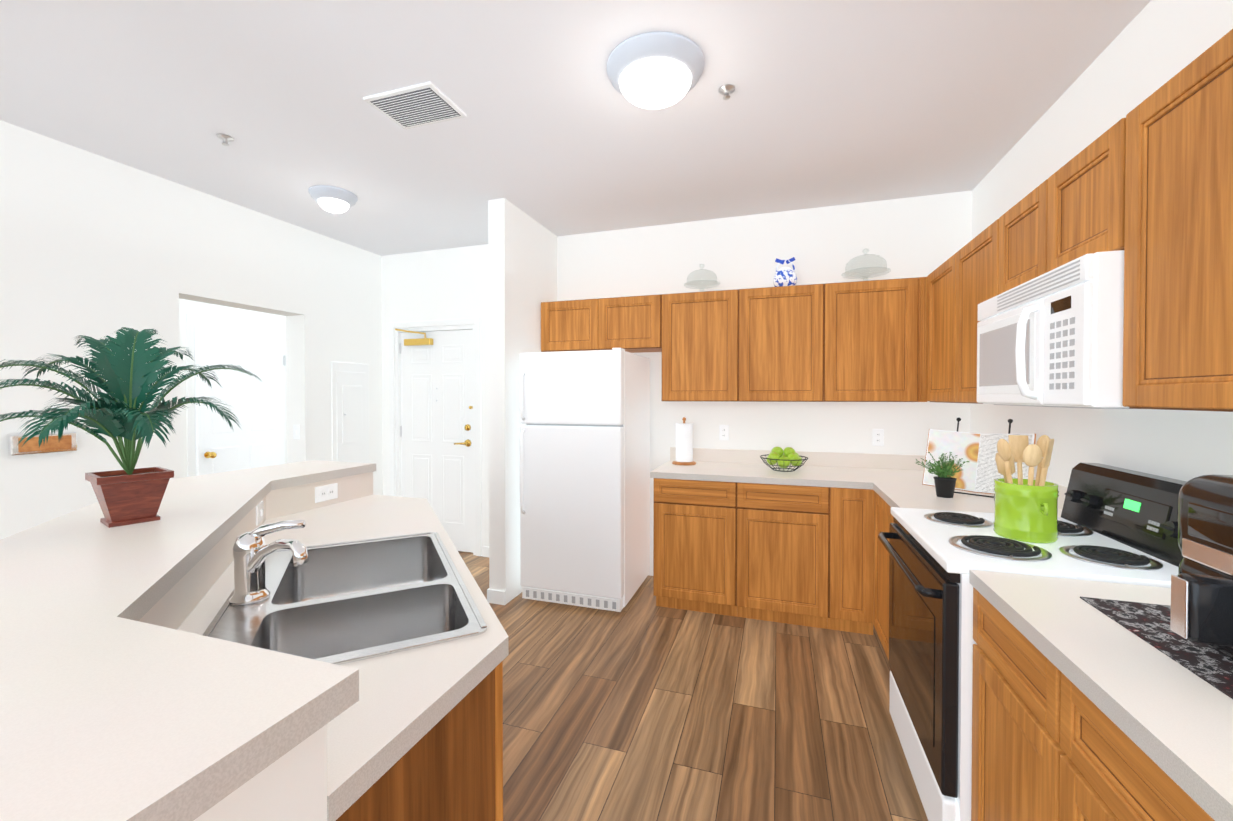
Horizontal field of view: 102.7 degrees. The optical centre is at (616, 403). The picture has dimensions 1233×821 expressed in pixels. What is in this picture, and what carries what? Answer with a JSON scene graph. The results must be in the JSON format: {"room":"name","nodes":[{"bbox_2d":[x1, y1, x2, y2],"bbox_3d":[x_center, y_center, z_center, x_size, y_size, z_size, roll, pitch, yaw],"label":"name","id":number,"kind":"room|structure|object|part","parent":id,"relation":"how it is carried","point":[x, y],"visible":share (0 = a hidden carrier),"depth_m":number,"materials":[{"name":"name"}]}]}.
{"room":"kitchen","nodes":[
{"label":"kitchen","id":0,"kind":"room"},
{"bbox_2d":[0,120,382,539],"bbox_3d":[-3.300,0.014,1.668,0.200,2.730,6.610,0,1,18],"label":"wall","id":1,"kind":"structure","parent":0,"point":[95,246],"depth_m":2.86,"materials":[{"name":"white paint"}]},
{"bbox_2d":[8,432,76,455],"bbox_3d":[-2.904,0.204,2.503,0.034,0.100,0.240,0,1,18],"label":"wall organizer","id":2,"kind":"object","parent":1,"relation":"attached to","point":[67,442],"visible":0.9,"depth_m":2.49,"materials":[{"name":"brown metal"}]},
{"bbox_2d":[293,425,299,439],"bbox_3d":[-2.551,0.232,3.928,0.070,0.115,0.012,0,1,18],"label":"light switch","id":3,"kind":"object","parent":1,"relation":"attached to","point":[296,431],"visible":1,"depth_m":3.93,"materials":[{"name":"white plastic"}]},
{"bbox_2d":[331,361,368,462],"bbox_3d":[-2.311,0.497,4.317,0.038,1.700,0.390,0,1,18],"label":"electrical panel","id":4,"kind":"structure","parent":1,"relation":"attached to","point":[350,407],"depth_m":4.29,"materials":[{"name":"white metal"}]},
{"bbox_2d":[179,299,285,477],"bbox_3d":[-4.233,0.008,2.225,0.120,2.730,7.090,0,1,18],"label":"wall","id":5,"kind":"structure","parent":0,"point":[210,310],"depth_m":4.14,"materials":[{"name":"white paint"}]},
{"bbox_2d":[186,314,286,476],"bbox_3d":[-3.419,0.300,4.503,0.014,2.090,0.880,0,1,18],"label":"door frame","id":6,"kind":"structure","parent":5,"relation":"attached to","point":[190,392],"depth_m":4.12,"materials":[{"name":"white wood"}]},
{"bbox_2d":[194,322,285,475],"bbox_3d":[-3.360,0.327,4.491,0.128,2.020,0.772,0,1,18],"label":"hall door","id":7,"kind":"structure","parent":5,"relation":"in","point":[256,408],"depth_m":4.45,"materials":[{"name":"white wood"}]},
{"bbox_2d":[177,498,356,820],"bbox_3d":[-0.896,0.870,1.157,1.379,1.032,1.193,0,1,18],"label":"wall","id":8,"kind":"structure","parent":0,"point":[290,785],"depth_m":0.53,"materials":[{"name":"white paint"}]},
{"bbox_2d":[0,460,375,820],"bbox_3d":[-1.077,0.333,1.284,0.793,0.038,2.786,0,1,-25],"label":"bar","id":9,"kind":"object","parent":8,"relation":"on","point":[112,708],"visible":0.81,"depth_m":0.58,"materials":[{"name":"laminate"}]},
{"bbox_2d":[85,467,173,527],"bbox_3d":[-1.289,0.248,1.308,0.144,0.130,0.144,0,1,35],"label":"plant pot","id":10,"kind":"object","parent":9,"relation":"on","point":[134,497],"visible":1,"depth_m":1.28,"materials":[{"name":"red wood"}]},
{"bbox_2d":[0,327,260,474],"bbox_3d":[-1.291,-0.012,1.294,0.494,0.409,0.562,0,1,18],"label":"palm plant","id":11,"kind":"object","parent":10,"relation":"in","point":[129,388],"visible":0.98,"depth_m":1.29,"materials":[{"name":"green plant"}]},
{"bbox_2d":[139,472,372,629],"bbox_3d":[-0.995,0.407,1.594,0.966,0.117,1.507,0,1,18],"label":"backsplash","id":12,"kind":"structure","parent":8,"relation":"attached to","point":[173,607],"depth_m":1.43,"materials":[{"name":"laminate"}]},
{"bbox_2d":[256,501,263,525],"bbox_3d":[-1.316,0.405,1.819,0.083,0.070,0.083,0,1,18],"label":"light switch","id":13,"kind":"object","parent":12,"relation":"attached to","point":[259,512],"visible":1,"depth_m":1.80,"materials":[{"name":"white plastic"}]},
{"bbox_2d":[315,483,337,502],"bbox_3d":[-1.291,0.400,2.200,0.010,0.070,0.115,0,1,18],"label":"outlet","id":14,"kind":"object","parent":12,"relation":"attached to","point":[326,492],"visible":1,"depth_m":2.20,"materials":[{"name":"white plastic"}]},
{"bbox_2d":[488,198,556,603],"bbox_3d":[-0.678,-0.010,3.725,0.125,2.730,0.830,0,1,18],"label":"wall","id":15,"kind":"structure","parent":0,"point":[522,262],"depth_m":3.36,"materials":[{"name":"white paint"}]},
{"bbox_2d":[487,588,505,603],"bbox_3d":[-0.736,1.309,3.753,0.032,0.090,0.842,0,1,18],"label":"baseboard","id":16,"kind":"structure","parent":15,"relation":"attached to","point":[496,597],"depth_m":3.34,"materials":[{"name":"white"}]},
{"bbox_2d":[0,0,1150,255],"bbox_3d":[-1.400,-1.386,1.282,6.080,0.080,7.330,0,1,18],"label":"ceiling","id":17,"kind":"structure","parent":0,"point":[834,102],"depth_m":2.21,"materials":[{"name":"white paint"}]},
{"bbox_2d":[217,134,233,145],"bbox_3d":[-2.004,-1.343,2.527,0.070,0.037,0.070,0,1,18],"label":"sprinkler","id":18,"kind":"object","parent":17,"relation":"attached to","point":[226,139],"visible":1,"depth_m":2.52,"materials":[{"name":"silver metal"}]},
{"bbox_2d":[309,185,357,213],"bbox_3d":[-1.856,-1.305,3.237,0.280,0.129,0.280,0,1,18],"label":"ceiling light","id":19,"kind":"object","parent":17,"relation":"attached to","point":[333,199],"visible":1,"depth_m":3.17,"materials":[{"name":"white glass"}]},
{"bbox_2d":[363,82,466,128],"bbox_3d":[-0.914,-1.349,2.255,0.360,0.018,0.260,0,1,18],"label":"ceiling vent","id":20,"kind":"object","parent":17,"relation":"in","point":[422,104],"visible":0.96,"depth_m":2.23,"materials":[{"name":"white metal"}]},
{"bbox_2d":[607,31,703,108],"bbox_3d":[0.156,-1.283,1.990,0.390,0.144,0.390,0,1,18],"label":"kitchen ceiling light","id":21,"kind":"object","parent":17,"relation":"attached to","point":[655,70],"visible":0.98,"depth_m":1.89,"materials":[{"name":"white glass"}]},
{"bbox_2d":[718,84,734,99],"bbox_3d":[0.476,-1.338,2.132,0.070,0.037,0.070,0,1,18],"label":"sprinkler","id":22,"kind":"object","parent":17,"relation":"attached to","point":[726,90],"visible":1,"depth_m":2.12,"materials":[{"name":"silver metal"}]},
{"bbox_2d":[381,191,971,575],"bbox_3d":[0.056,-0.014,3.985,4.740,2.730,0.120,0,1,18],"label":"wall","id":23,"kind":"structure","parent":0,"point":[918,236],"depth_m":3.65,"materials":[{"name":"white paint"}]},
{"bbox_2d":[395,329,472,552],"bbox_3d":[-1.657,0.322,4.511,0.826,2.031,0.101,0,1,18],"label":"entry door","id":24,"kind":"structure","parent":23,"relation":"in","point":[436,431],"depth_m":4.50,"materials":[{"name":"white wood"}]},
{"bbox_2d":[389,318,481,555],"bbox_3d":[-1.638,0.297,4.535,0.990,2.095,0.134,0,1,18],"label":"door frame","id":25,"kind":"structure","parent":23,"relation":"attached to","point":[473,325],"depth_m":4.45,"materials":[{"name":"white wood"}]},
{"bbox_2d":[483,546,488,556],"bbox_3d":[-0.910,1.303,4.247,0.550,0.090,0.012,0,1,18],"label":"baseboard","id":26,"kind":"structure","parent":23,"relation":"attached to","point":[485,548],"depth_m":4.32,"materials":[{"name":"white wood"}]},
{"bbox_2d":[541,294,661,352],"bbox_3d":[-0.087,-0.586,3.791,0.945,0.380,0.324,0,1,18],"label":"upper cabinet","id":27,"kind":"object","parent":23,"relation":"attached to","point":[631,324],"visible":1,"depth_m":3.63,"materials":[{"name":"brown wood"}]},
{"bbox_2d":[662,289,738,400],"bbox_3d":[0.618,-0.394,3.563,0.532,0.760,0.324,0,1,18],"label":"upper cabinet","id":28,"kind":"object","parent":23,"relation":"attached to","point":[700,346],"visible":1,"depth_m":3.41,"materials":[{"name":"brown wood"}]},
{"bbox_2d":[685,264,719,290],"bbox_3d":[0.618,-0.891,3.570,0.262,0.234,0.262,0,1,18],"label":"cake stand","id":29,"kind":"object","parent":28,"relation":"on","point":[709,281],"visible":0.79,"depth_m":3.58,"materials":[{"name":"clear glass"}]},
{"bbox_2d":[719,425,728,439],"bbox_3d":[0.801,0.220,3.675,0.070,0.115,0.010,0,1,18],"label":"electrical outlet","id":30,"kind":"object","parent":23,"relation":"attached to","point":[723,432],"visible":1,"depth_m":3.67,"materials":[{"name":"white plastic"}]},
{"bbox_2d":[739,284,823,401],"bbox_3d":[1.126,-0.392,3.397,0.532,0.760,0.324,0,1,18],"label":"upper cabinet","id":31,"kind":"object","parent":23,"relation":"attached to","point":[781,338],"visible":1,"depth_m":3.25,"materials":[{"name":"brown wood"}]},
{"bbox_2d":[773,257,796,286],"bbox_3d":[1.160,-0.886,3.393,0.160,0.228,0.160,0,1,18],"label":"porcelain vase","id":32,"kind":"object","parent":31,"relation":"on","point":[785,276],"visible":0.85,"depth_m":3.34,"materials":[{"name":"white ceramic"}]},
{"bbox_2d":[823,277,926,401],"bbox_3d":[1.658,-0.389,3.223,0.584,0.760,0.324,0,1,18],"label":"upper cabinet","id":33,"kind":"object","parent":23,"relation":"attached to","point":[870,351],"depth_m":3.07,"materials":[{"name":"brown wood"}]},
{"bbox_2d":[841,251,890,280],"bbox_3d":[1.635,-0.892,3.237,0.292,0.244,0.292,0,1,18],"label":"cake stand","id":34,"kind":"object","parent":33,"relation":"on","point":[865,276],"visible":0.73,"depth_m":3.24,"materials":[{"name":"clear glass"}]},
{"bbox_3d":[1.913,-0.389,3.146,0.050,0.760,0.309,0,1,18],"label":"wall cabinet filler","id":35,"kind":"part","parent":33,"relation":"part of","materials":[{"name":"brown wood"}]},
{"bbox_2d":[872,429,883,445],"bbox_3d":[1.780,0.234,3.356,0.070,0.115,0.010,0,1,18],"label":"electrical outlet","id":36,"kind":"object","parent":23,"relation":"attached to","point":[877,437],"visible":1,"depth_m":3.35,"materials":[{"name":"white plastic"}]},
{"bbox_2d":[458,551,927,820],"bbox_3d":[-1.400,1.414,1.316,6.080,0.060,7.330,0,1,18],"label":"floor","id":37,"kind":"structure","parent":0,"point":[641,706],"depth_m":2.14,"materials":[{"name":"brown wood"}]},
{"bbox_2d":[336,661,502,820],"bbox_3d":[-0.827,0.943,1.522,0.606,0.876,2.030,0,1,-27],"label":"base cabinet","id":38,"kind":"object","parent":37,"relation":"on","point":[448,766],"visible":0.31,"depth_m":0.84,"materials":[{"name":"brown wood"}]},
{"bbox_2d":[177,495,508,820],"bbox_3d":[-0.819,0.486,1.510,0.609,0.038,2.047,0,1,-27],"label":"countertop","id":39,"kind":"structure","parent":38,"relation":"on","point":[397,711],"depth_m":0.89,"materials":[{"name":"laminate"}]},
{"bbox_2d":[229,520,308,605],"bbox_3d":[-0.757,0.372,1.096,0.348,0.190,0.164,0,1,18],"label":"faucet","id":40,"kind":"object","parent":39,"relation":"on","point":[252,551],"visible":1,"depth_m":1.15,"materials":[{"name":"silver metal"}]},
{"bbox_2d":[203,532,486,664],"bbox_3d":[-0.684,0.554,1.273,0.520,0.182,0.840,0,1,-27],"label":"sink","id":41,"kind":"object","parent":39,"relation":"in","point":[339,603],"visible":0.56,"depth_m":1.23,"materials":[{"name":"silver metal"}]},
{"bbox_2d":[519,348,649,611],"bbox_3d":[-0.205,0.501,3.560,0.720,1.712,0.801,0,1,18],"label":"fridge","id":42,"kind":"object","parent":37,"relation":"on","point":[584,469],"visible":1,"depth_m":3.23,"materials":[{"name":"white painted metal"}]},
{"bbox_2d":[653,478,736,616],"bbox_3d":[0.586,0.920,3.429,0.529,0.876,0.629,0,1,18],"label":"base cabinet","id":43,"kind":"object","parent":37,"relation":"on","point":[694,544],"visible":0.98,"depth_m":3.14,"materials":[{"name":"brown wood"}]},
{"bbox_2d":[736,482,828,628],"bbox_3d":[1.089,0.922,3.264,0.529,0.876,0.629,0,1,18],"label":"base cabinet","id":44,"kind":"object","parent":37,"relation":"on","point":[782,569],"visible":0.98,"depth_m":2.97,"materials":[{"name":"brown wood"}]},
{"bbox_2d":[827,487,873,634],"bbox_3d":[1.460,0.924,3.143,0.249,0.876,0.629,0,1,18],"label":"base cabinet","id":45,"kind":"object","parent":37,"relation":"on","point":[851,551],"visible":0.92,"depth_m":2.86,"materials":[{"name":"brown wood"}]},
{"bbox_2d":[873,491,893,659],"bbox_3d":[1.666,0.933,2.362,0.663,0.876,0.722,0,1,18],"label":"base cabinet","id":46,"kind":"object","parent":37,"relation":"on","point":[883,518],"visible":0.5,"depth_m":2.63,"materials":[{"name":"brown wood"}]},
{"bbox_2d":[650,447,1067,516],"bbox_3d":[1.143,0.420,2.859,1.969,0.138,1.353,0,1,18],"label":"countertop","id":47,"kind":"structure","parent":46,"relation":"on","point":[893,480],"depth_m":3.14,"materials":[{"name":"laminate"}]},
{"bbox_2d":[672,417,695,464],"bbox_3d":[0.492,0.272,3.583,0.176,0.339,0.176,0,1,18],"label":"paper towel holder","id":48,"kind":"object","parent":47,"relation":"on","point":[684,443],"visible":1,"depth_m":3.53,"materials":[{"name":"white paper"}]},
{"bbox_2d":[760,454,807,471],"bbox_3d":[1.111,0.401,3.277,0.307,0.088,0.307,0,1,18],"label":"fruit basket","id":49,"kind":"object","parent":47,"relation":"on","point":[767,464],"visible":0.83,"depth_m":3.21,"materials":[{"name":"black"}]},
{"bbox_2d":[766,447,801,467],"bbox_3d":[1.113,0.361,3.273,0.226,0.145,0.232,0,1,18],"label":"apples","id":50,"kind":"object","parent":49,"relation":"in","point":[790,453],"visible":0.85,"depth_m":3.23,"materials":[{"name":"green food"}]},
{"bbox_2d":[933,476,956,497],"bbox_3d":[1.599,0.410,2.402,0.094,0.092,0.094,0,1,18],"label":"herb pot","id":51,"kind":"object","parent":47,"relation":"on","point":[944,487],"visible":0.94,"depth_m":2.37,"materials":[{"name":"black"}]},
{"bbox_2d":[916,452,968,477],"bbox_3d":[1.585,0.299,2.410,0.201,0.128,0.215,0,1,18],"label":"herb plant","id":52,"kind":"object","parent":51,"relation":"in","point":[943,471],"visible":1,"depth_m":2.40,"materials":[{"name":"green plant"}]},
{"bbox_2d":[954,417,1012,498],"bbox_3d":[1.801,0.266,2.472,0.282,0.376,0.242,-1,1,-40],"label":"cookbook stand","id":53,"kind":"object","parent":47,"relation":"on","point":[958,419],"visible":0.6,"depth_m":2.46,"materials":[{"name":"black metal"}]},
{"bbox_2d":[922,429,1035,493],"bbox_3d":[1.816,0.296,2.485,0.152,0.306,0.449,-1,1,-40],"label":"cookbook","id":54,"kind":"object","parent":53,"relation":"on","point":[978,473],"visible":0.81,"depth_m":2.51,"materials":[{"name":"white paper"}]},
{"bbox_2d":[971,587,1065,820],"bbox_3d":[1.245,0.949,1.076,0.663,0.876,0.448,0,1,18],"label":"base cabinet","id":55,"kind":"object","parent":37,"relation":"on","point":[1017,751],"visible":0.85,"depth_m":1.17,"materials":[{"name":"brown wood"}]},
{"bbox_2d":[878,463,1186,820],"bbox_3d":[1.372,0.807,1.674,0.773,1.145,0.752,0,1,18],"label":"stove","id":56,"kind":"object","parent":37,"relation":"on","point":[1117,525],"visible":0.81,"depth_m":1.53,"materials":[{"name":"white metal"}]},
{"bbox_2d":[993,478,1058,543],"bbox_3d":[1.380,0.359,1.666,0.170,0.185,0.212,0,1,18],"label":"utensil crock","id":57,"kind":"object","parent":56,"relation":"on","point":[1025,512],"visible":0.92,"depth_m":1.60,"materials":[{"name":"green ceramic"}]},
{"bbox_2d":[995,435,1053,485],"bbox_3d":[1.375,0.273,1.670,0.161,0.331,0.168,0,1,18],"label":"wooden utensils","id":58,"kind":"object","parent":57,"relation":"in","point":[1019,449],"visible":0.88,"depth_m":1.66,"materials":[{"name":"brown wood"}]},
{"bbox_2d":[1059,672,1214,820],"bbox_3d":[1.034,0.956,0.430,0.663,0.876,0.909,0,1,18],"label":"base cabinet","id":59,"kind":"object","parent":37,"relation":"on","point":[1110,770],"visible":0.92,"depth_m":0.83,"materials":[{"name":"brown wood"}]},
{"bbox_2d":[969,570,1232,820],"bbox_3d":[1.014,0.450,0.373,0.669,0.138,1.919,0,1,18],"label":"countertop","id":60,"kind":"structure","parent":59,"relation":"on","point":[1172,719],"depth_m":0.86,"materials":[{"name":"laminate"}]},
{"bbox_2d":[1080,597,1232,698],"bbox_3d":[1.162,0.476,0.615,0.440,0.003,1.070,0,1,18],"label":"place mat","id":61,"kind":"object","parent":60,"relation":"on","point":[1148,623],"visible":0.67,"depth_m":0.98,"materials":[{"name":"black fabric"}]},
{"bbox_2d":[1170,474,1232,659],"bbox_3d":[1.178,0.303,0.797,0.414,0.338,0.330,0,1,18],"label":"air fryer","id":62,"kind":"object","parent":61,"relation":"on","point":[1202,596],"visible":1,"depth_m":0.86,"materials":[{"name":"black plastic"},{"name":"polished metal"}]},
{"bbox_2d":[970,0,1232,486],"bbox_3d":[1.339,0.033,0.089,0.120,2.730,6.730,0,1,18],"label":"wall","id":63,"kind":"structure","parent":0,"point":[1151,48],"depth_m":1.83,"materials":[{"name":"white paint"}]},
{"bbox_2d":[927,219,998,403],"bbox_3d":[1.863,-0.380,2.427,0.339,0.760,1.000,0,1,18],"label":"upper cabinet","id":64,"kind":"object","parent":63,"relation":"attached to","point":[962,283],"visible":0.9,"depth_m":2.43,"materials":[{"name":"brown wood"}]},
{"bbox_2d":[998,118,1125,294],"bbox_3d":[1.589,-0.577,1.586,0.339,0.345,0.761,0,1,18],"label":"upper cabinet","id":65,"kind":"object","parent":63,"relation":"attached to","point":[1072,209],"visible":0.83,"depth_m":1.51,"materials":[{"name":"brown wood"}]},
{"bbox_2d":[977,250,1128,408],"bbox_3d":[1.528,-0.195,1.611,0.466,0.414,0.754,0,1,18],"label":"microwave","id":66,"kind":"object","parent":65,"relation":"attached to","point":[1053,338],"visible":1,"depth_m":1.43,"materials":[{"name":"white plastic"}]},
{"bbox_2d":[1123,29,1232,411],"bbox_3d":[1.396,-0.363,0.997,0.339,0.760,0.480,0,1,18],"label":"upper cabinet","id":67,"kind":"object","parent":63,"relation":"attached to","point":[1178,307],"visible":1,"depth_m":1.10,"materials":[{"name":"brown wood"}]}
]}

